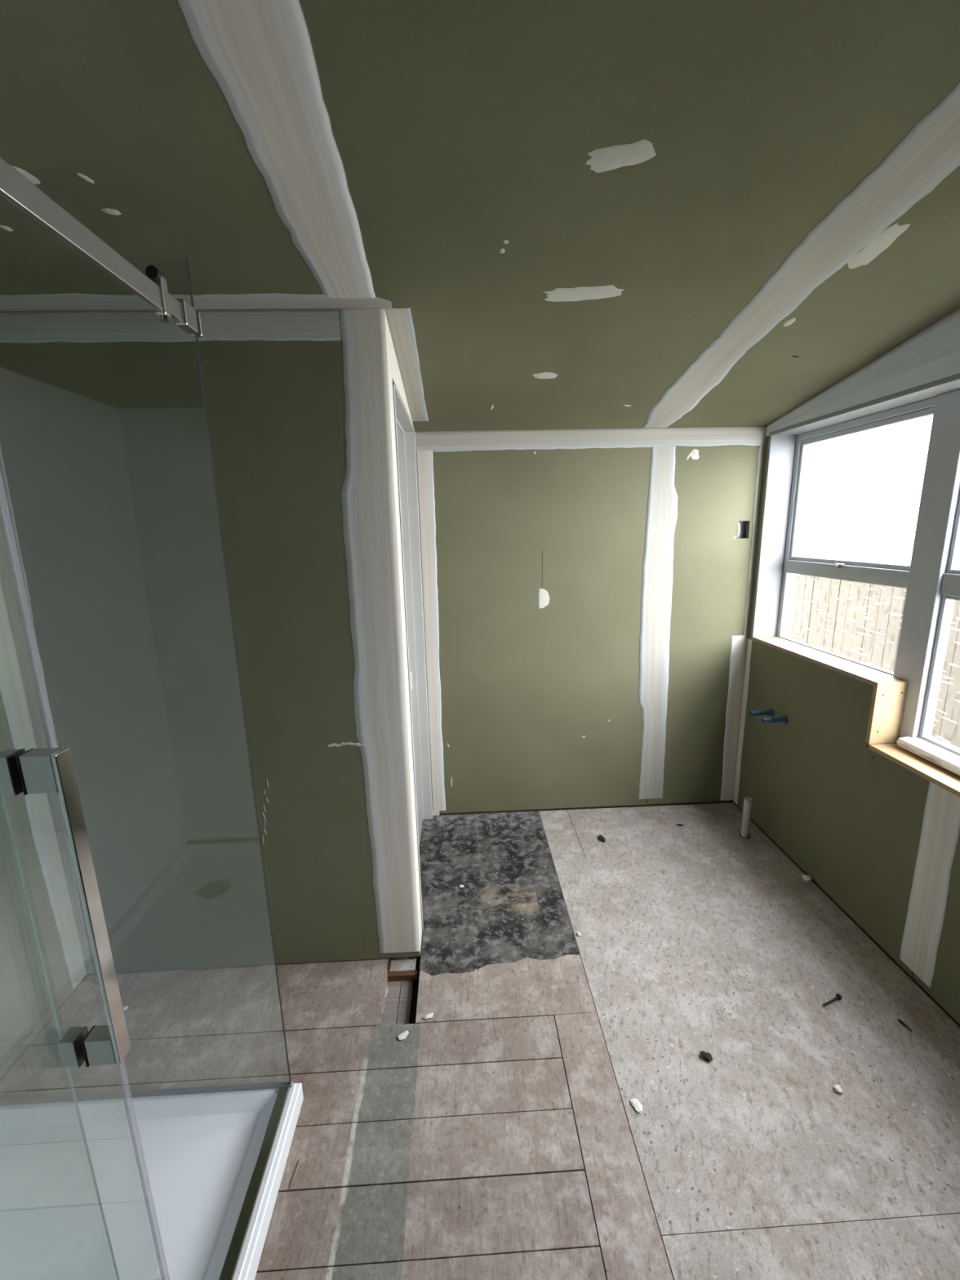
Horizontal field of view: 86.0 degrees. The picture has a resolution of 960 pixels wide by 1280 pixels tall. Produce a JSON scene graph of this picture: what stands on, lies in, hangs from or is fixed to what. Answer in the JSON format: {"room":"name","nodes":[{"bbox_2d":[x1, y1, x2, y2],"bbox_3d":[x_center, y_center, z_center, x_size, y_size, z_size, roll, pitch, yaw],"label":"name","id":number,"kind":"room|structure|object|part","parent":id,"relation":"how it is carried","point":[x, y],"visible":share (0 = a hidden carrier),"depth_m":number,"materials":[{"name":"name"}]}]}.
{"room":"building under construction","nodes":[
{"label":"building under construction","id":0,"kind":"room"},
{"bbox_2d":[0,579,88,1081],"bbox_3d":[-1.480,0.131,0.620,0.102,2.802,4.184,-2,12,-2],"label":"wall","id":1,"kind":"structure","parent":0,"point":[25,1006],"depth_m":1.64,"materials":[{"name":"green paint"}]},
{"bbox_2d":[0,308,419,974],"bbox_3d":[-0.862,0.123,1.729,1.220,2.204,0.102,-2,12,-2],"label":"wall partition","id":2,"kind":"structure","parent":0,"point":[113,577],"depth_m":1.64,"materials":[{"name":"green paint"}]},
{"bbox_2d":[383,309,422,955],"bbox_3d":[-0.321,0.020,2.184,0.101,2.200,0.983,-2,12,-2],"label":"wall","id":3,"kind":"structure","parent":0,"point":[394,377],"depth_m":1.72,"materials":[{"name":"white paint"}]},
{"bbox_2d":[392,383,432,930],"bbox_3d":[-0.321,0.087,2.263,0.103,2.036,0.844,-2,12,-2],"label":"door","id":4,"kind":"structure","parent":3,"relation":"in","point":[405,435],"depth_m":2.53,"materials":[{"name":"paint"}]},
{"bbox_3d":[-0.302,0.174,2.167,0.029,0.075,0.025,-2,12,-2],"label":"latch plate","id":5,"kind":"part","parent":4,"relation":"part of","materials":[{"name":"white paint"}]},
{"bbox_2d":[0,0,959,431],"bbox_3d":[0.047,-0.970,0.450,3.208,0.792,4.184,-2,12,-2],"label":"ceiling","id":6,"kind":"structure","parent":0,"point":[557,214],"depth_m":1.04,"materials":[{"name":"green paint"}]},
{"bbox_2d":[0,802,959,1279],"bbox_3d":[0.092,1.449,0.974,3.188,0.101,4.184,-2,12,-2],"label":"floor","id":7,"kind":"structure","parent":0,"point":[503,1137],"depth_m":1.53,"materials":[{"name":"beige tile"}]},
{"bbox_2d":[0,1083,303,1279],"bbox_3d":[-0.937,1.416,0.844,0.921,0.065,1.223,-2,12,-2],"label":"shower tray","id":8,"kind":"object","parent":7,"relation":"on","point":[173,1173],"visible":1,"depth_m":1.25,"materials":[{"name":"white plastic"}]},
{"bbox_2d":[0,157,293,1279],"bbox_3d":[-0.951,0.388,0.623,0.934,2.039,1.225,-2,12,-2],"label":"shower enclosure","id":9,"kind":"object","parent":8,"relation":"on","point":[46,770],"visible":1,"depth_m":0.69,"materials":[{"name":"clear glass"}]},
{"bbox_3d":[-0.555,0.156,0.609,0.020,0.048,0.023,-2,12,-2],"label":"handle arm","id":10,"kind":"part","parent":9,"relation":"part of","materials":[{"name":"metal"}]},
{"bbox_3d":[-0.514,0.155,0.610,0.036,0.048,0.023,-2,12,-2],"label":"handle arm","id":11,"kind":"part","parent":9,"relation":"part of","materials":[{"name":"metal"}]},
{"bbox_3d":[-0.558,0.454,0.358,0.004,1.984,0.627,-2,12,-2],"label":"fixed panel","id":12,"kind":"part","parent":9,"relation":"part of","materials":[{"name":"clear glass"}]},
{"bbox_3d":[-0.547,0.548,0.694,0.020,0.040,0.023,-2,12,-2],"label":"handle arm","id":13,"kind":"part","parent":9,"relation":"part of","materials":[{"name":"metal"}]},
{"bbox_3d":[-0.545,-0.489,0.380,0.010,0.038,1.085,-2,12,-2],"label":"rail","id":14,"kind":"part","parent":9,"relation":"part of","materials":[{"name":"metal"}]},
{"bbox_3d":[-0.506,0.547,0.695,0.036,0.040,0.023,-2,12,-2],"label":"handle arm","id":15,"kind":"part","parent":9,"relation":"part of","materials":[{"name":"metal"}]},
{"bbox_3d":[-0.998,0.259,1.204,0.894,2.031,0.010,-2,12,-2],"label":"return panel","id":16,"kind":"part","parent":9,"relation":"part of","materials":[{"name":"clear glass"}]},
{"bbox_3d":[-0.515,1.367,0.847,0.030,0.010,1.193,-2,12,-2],"label":"sill rail","id":17,"kind":"part","parent":9,"relation":"part of","materials":[{"name":"silver metal"}]},
{"bbox_2d":[289,1157,301,1189],"bbox_3d":[-0.463,1.339,1.293,0.005,0.005,0.068,-1,12,2],"label":"wood splinter","id":18,"kind":"object","parent":7,"relation":"on","point":[300,1157],"visible":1,"depth_m":1.29,"materials":[{"name":"brown wood"}]},
{"bbox_2d":[397,1031,408,1039],"bbox_3d":[-0.243,1.259,1.639,0.036,0.005,0.024,-6,13,-19],"label":"crumb","id":19,"kind":"object","parent":7,"relation":"on","point":[402,1036],"visible":1,"depth_m":1.64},
{"bbox_2d":[422,1013,433,1019],"bbox_3d":[-0.171,1.243,1.699,0.034,0.008,0.020,-2,12,-2],"label":"crumb","id":20,"kind":"object","parent":7,"relation":"on","point":[428,1015],"visible":1,"depth_m":1.70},
{"bbox_2d":[598,835,605,842],"bbox_3d":[0.625,1.017,2.639,0.029,0.017,0.053,-11,15,-37],"label":"chip","id":21,"kind":"object","parent":7,"relation":"on","point":[601,837],"visible":1,"depth_m":2.63,"materials":[{"name":"grey stone"}]},
{"bbox_2d":[630,1098,642,1113],"bbox_3d":[0.434,1.289,1.426,0.025,0.006,0.040,-9,15,-33],"label":"crumb","id":22,"kind":"object","parent":7,"relation":"on","point":[635,1103],"visible":1,"depth_m":1.43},
{"bbox_2d":[699,1050,712,1061],"bbox_3d":[0.682,1.252,1.550,0.038,0.017,0.023,6,14,30],"label":"chip","id":23,"kind":"object","parent":7,"relation":"on","point":[706,1055],"visible":1,"depth_m":1.54,"materials":[{"name":"grey stone"}]},
{"bbox_2d":[739,796,751,839],"bbox_3d":[1.359,0.904,2.622,0.048,0.213,0.048,-2,12,-2],"label":"pipe","id":24,"kind":"object","parent":7,"relation":"on","point":[747,806],"visible":1,"depth_m":2.61,"materials":[{"name":"white plastic"}]},
{"bbox_2d":[801,874,812,883],"bbox_3d":[1.461,1.065,2.300,0.035,0.029,0.036,2,13,16],"label":"crumb","id":25,"kind":"object","parent":7,"relation":"on","point":[806,878],"visible":1,"depth_m":2.29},
{"bbox_2d":[822,993,842,1006],"bbox_3d":[1.176,1.204,1.718,0.078,0.017,0.017,-7,13,-24],"label":"nail","id":26,"kind":"object","parent":7,"relation":"on","point":[838,996],"visible":1,"depth_m":1.72,"materials":[{"name":"metal"}]},
{"bbox_2d":[833,1084,843,1093],"bbox_3d":[1.011,1.268,1.454,0.020,0.012,0.022,-2,12,-2],"label":"crumb","id":27,"kind":"object","parent":7,"relation":"on","point":[837,1088],"visible":1,"depth_m":1.45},
{"bbox_2d":[897,1017,911,1031],"bbox_3d":[1.349,1.222,1.635,0.009,0.008,0.049,-4,13,-14],"label":"chip","id":28,"kind":"object","parent":7,"relation":"on","point":[900,1021],"visible":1,"depth_m":1.64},
{"bbox_2d":[414,426,766,815],"bbox_3d":[-0.021,-0.078,2.729,3.188,2.252,0.103,-2,12,-2],"label":"wall","id":29,"kind":"structure","parent":0,"point":[587,593],"depth_m":2.69,"materials":[{"name":"green paint"}]},
{"bbox_2d":[733,307,959,1027],"bbox_3d":[1.590,0.036,0.736,0.157,2.802,4.184,-2,12,-2],"label":"wall","id":30,"kind":"structure","parent":0,"point":[880,839],"depth_m":2.02,"materials":[{"name":"green paint"}]},
{"bbox_2d":[749,708,774,715],"bbox_3d":[1.398,0.363,2.558,0.112,0.036,0.036,-2,12,-2],"label":"pipe stub","id":31,"kind":"object","parent":30,"relation":"attached to","point":[770,712],"visible":1,"depth_m":2.55,"materials":[{"name":"blue plastic"}]},
{"bbox_2d":[760,715,787,723],"bbox_3d":[1.403,0.381,2.455,0.112,0.036,0.036,-2,12,-2],"label":"pipe stub","id":32,"kind":"object","parent":30,"relation":"attached to","point":[784,719],"visible":1,"depth_m":2.44,"materials":[{"name":"blue plastic"}]},
{"bbox_2d":[751,373,959,744],"bbox_3d":[1.561,-0.195,1.693,0.187,1.261,1.953,-2,12,-2],"label":"window","id":33,"kind":"structure","parent":30,"relation":"in","point":[899,696],"depth_m":1.96,"materials":[{"name":"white wood"}]},
{"bbox_3d":[1.597,-0.101,2.293,0.004,0.346,0.732,-2,12,-2],"label":"pane","id":34,"kind":"part","parent":33,"relation":"part of","materials":[{"name":"clear glass"}]},
{"bbox_3d":[1.594,-0.339,2.242,0.037,0.018,0.687,-2,12,-2],"label":"sash rail","id":35,"kind":"part","parent":33,"relation":"part of","materials":[{"name":"paint"}]},
{"bbox_3d":[1.586,-0.604,2.184,0.004,0.535,0.697,-2,12,-2],"label":"pane","id":36,"kind":"part","parent":33,"relation":"part of","materials":[{"name":"clear glass"}]},
{"bbox_3d":[1.586,-0.900,2.121,0.060,0.030,0.728,-2,12,-2],"label":"head rail","id":37,"kind":"part","parent":33,"relation":"part of","materials":[{"name":"paint"}]},
{"bbox_3d":[1.581,-0.872,2.126,0.037,0.024,0.687,-2,12,-2],"label":"sash rail","id":38,"kind":"part","parent":33,"relation":"part of","materials":[{"name":"paint"}]},
{"bbox_2d":[868,495,959,797],"bbox_3d":[1.579,-0.096,1.274,0.187,1.279,1.128,-2,12,-2],"label":"window","id":39,"kind":"structure","parent":30,"relation":"in","point":[933,759],"depth_m":1.79,"materials":[{"name":"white wood"}]},
{"bbox_3d":[1.617,0.488,1.391,0.095,0.052,1.072,-2,12,-2],"label":"old sill","id":40,"kind":"part","parent":39,"relation":"part of","materials":[{"name":"white wood"}]},
{"bbox_3d":[1.641,0.414,1.613,0.035,0.014,0.540,-2,12,-2],"label":"sash rail","id":41,"kind":"part","parent":39,"relation":"part of","materials":[{"name":"paint"}]},
{"bbox_3d":[1.633,0.161,1.558,0.004,0.515,0.550,-2,12,-2],"label":"pane","id":42,"kind":"part","parent":39,"relation":"part of","materials":[{"name":"clear glass"}]},
{"bbox_3d":[1.630,-0.092,1.503,0.035,0.014,0.540,-2,12,-2],"label":"sash rail","id":43,"kind":"part","parent":39,"relation":"part of","materials":[{"name":"paint"}]},
{"bbox_3d":[1.628,-0.177,1.485,0.035,0.014,0.540,-2,12,-2],"label":"sash rail","id":44,"kind":"part","parent":39,"relation":"part of","materials":[{"name":"paint"}]},
{"label":"outside","id":45,"kind":"structure","parent":0,"visible":0},
{"bbox_3d":[5.259,1.255,3.576,7.302,0.150,12.000,-2,12,-2],"label":"ground","id":46,"kind":"structure","parent":45,"visible":0},
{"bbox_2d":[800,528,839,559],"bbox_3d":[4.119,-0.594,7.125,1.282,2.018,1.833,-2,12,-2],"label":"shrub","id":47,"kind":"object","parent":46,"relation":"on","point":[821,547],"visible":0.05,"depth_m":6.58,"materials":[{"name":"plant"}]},
{"bbox_2d":[787,574,959,748],"bbox_3d":[2.985,0.505,3.031,0.160,1.647,5.050,-2,12,-2],"label":"fence","id":48,"kind":"object","parent":46,"relation":"on","point":[837,610],"visible":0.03,"depth_m":3.80,"materials":[{"name":"beige wood"}]}
]}

